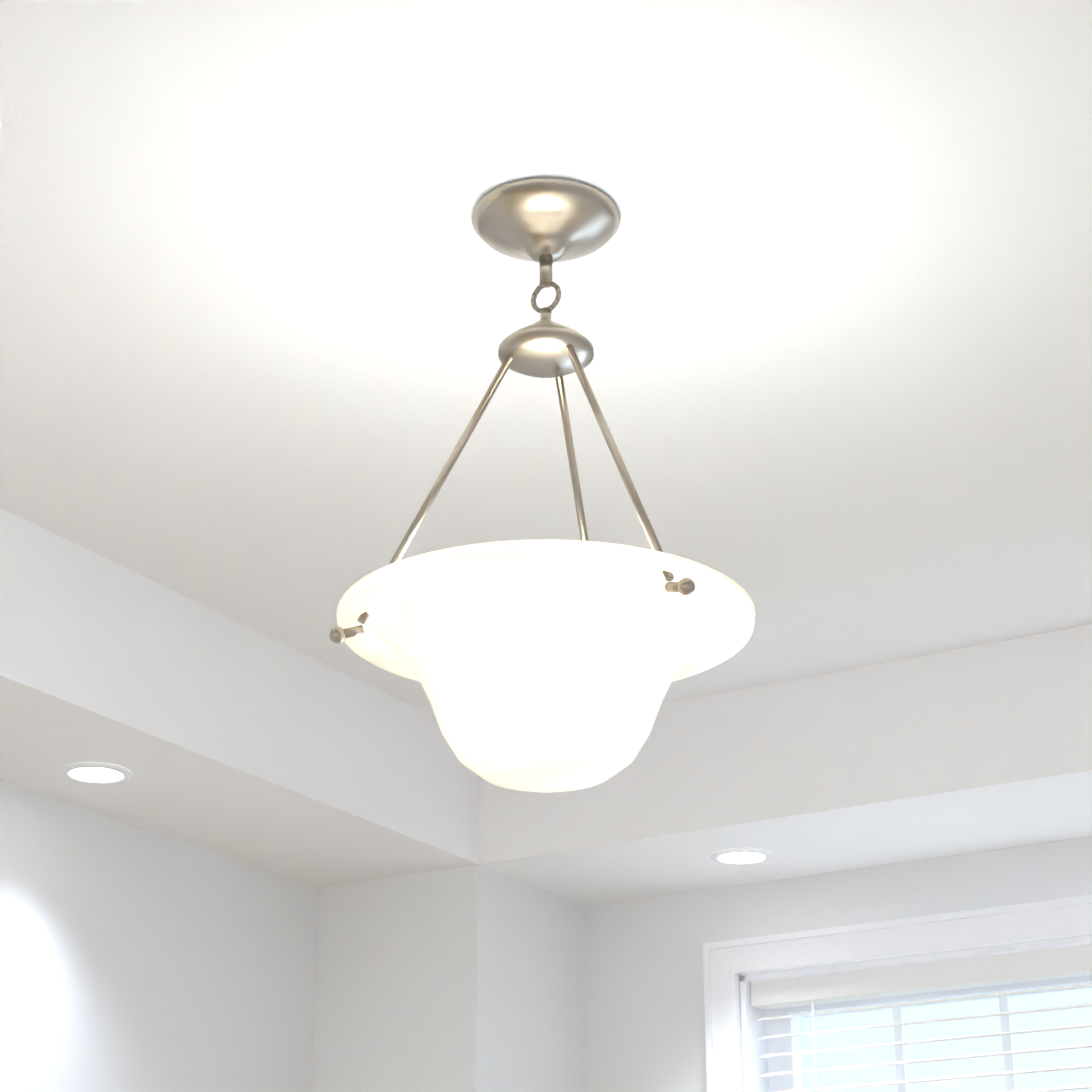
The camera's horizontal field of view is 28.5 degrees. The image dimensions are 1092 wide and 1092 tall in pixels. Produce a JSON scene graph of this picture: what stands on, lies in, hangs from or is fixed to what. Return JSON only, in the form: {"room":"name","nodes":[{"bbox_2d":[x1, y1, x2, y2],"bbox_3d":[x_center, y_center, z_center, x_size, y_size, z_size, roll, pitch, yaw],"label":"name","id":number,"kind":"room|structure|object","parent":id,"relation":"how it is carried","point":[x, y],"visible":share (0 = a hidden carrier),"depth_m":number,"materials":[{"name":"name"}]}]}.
{"room":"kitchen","nodes":[
{"label":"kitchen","id":0,"kind":"room"},
{"bbox_2d":[0,779,318,1091],"bbox_3d":[-0.833,1.402,3.273,0.200,2.500,2.000,-13,-26,28],"label":"wall","id":1,"kind":"structure","parent":0,"point":[133,958],"depth_m":3.63,"materials":[{"name":"white paint"}]},
{"bbox_2d":[0,0,1091,715],"bbox_3d":[-2.272,-0.413,2.302,6.380,0.100,6.620,-13,-26,28],"label":"ceiling","id":2,"kind":"structure","parent":0,"point":[822,306],"depth_m":2.49,"materials":[{"name":"white paint"}]},
{"bbox_2d":[329,177,755,792],"bbox_3d":[0.001,-0.061,2.191,0.414,0.634,0.417,-13,-26,28],"label":"pendant light","id":3,"kind":"object","parent":2,"relation":"hanging from","point":[549,665],"visible":1,"depth_m":2.03,"materials":[{"name":"white glass"}]},
{"bbox_2d":[0,507,1091,905],"bbox_3d":[-2.272,-0.257,2.236,5.980,0.240,6.220,-13,-26,28],"label":"soffit bulkhead","id":4,"kind":"object","parent":2,"relation":"attached to","point":[216,731],"visible":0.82,"depth_m":3.60,"materials":[{"name":"white paint"}]},
{"bbox_2d":[61,762,131,783],"bbox_3d":[-0.708,0.358,3.387,0.110,0.006,0.110,-13,-26,28],"label":"recessed light","id":5,"kind":"object","parent":4,"relation":"attached to","point":[96,772],"visible":1,"depth_m":3.38,"materials":[{"name":"white"}]},
{"bbox_2d":[711,848,771,864],"bbox_3d":[0.351,0.558,3.865,0.110,0.006,0.110,-13,-26,28],"label":"recessed light","id":6,"kind":"object","parent":4,"relation":"attached to","point":[739,856],"visible":1,"depth_m":3.86,"materials":[{"name":"white"}]},
{"bbox_2d":[585,837,1091,1091],"bbox_3d":[0.883,1.498,3.504,2.880,2.500,0.200,-13,-26,28],"label":"wall","id":7,"kind":"structure","parent":0,"point":[645,1018],"depth_m":4.04,"materials":[{"name":"white paint"}]},
{"bbox_2d":[703,895,1091,1091],"bbox_3d":[1.024,1.324,3.437,1.599,1.534,0.171,-13,-26,28],"label":"window","id":8,"kind":"structure","parent":7,"relation":"in","point":[778,1007],"depth_m":3.88,"materials":[{"name":"white"}]},
{"bbox_3d":[-0.923,1.671,0.549,3.230,0.100,6.620,-13,-26,28],"label":"floor","id":9,"kind":"structure","parent":0,"visible":0},
{"bbox_2d":[311,864,586,1091],"bbox_3d":[-0.177,1.612,3.776,0.360,2.500,0.390,-13,-26,28],"label":"column","id":10,"kind":"structure","parent":9,"relation":"on","point":[470,978],"depth_m":3.95,"materials":[{"name":"white paint"}]}
]}

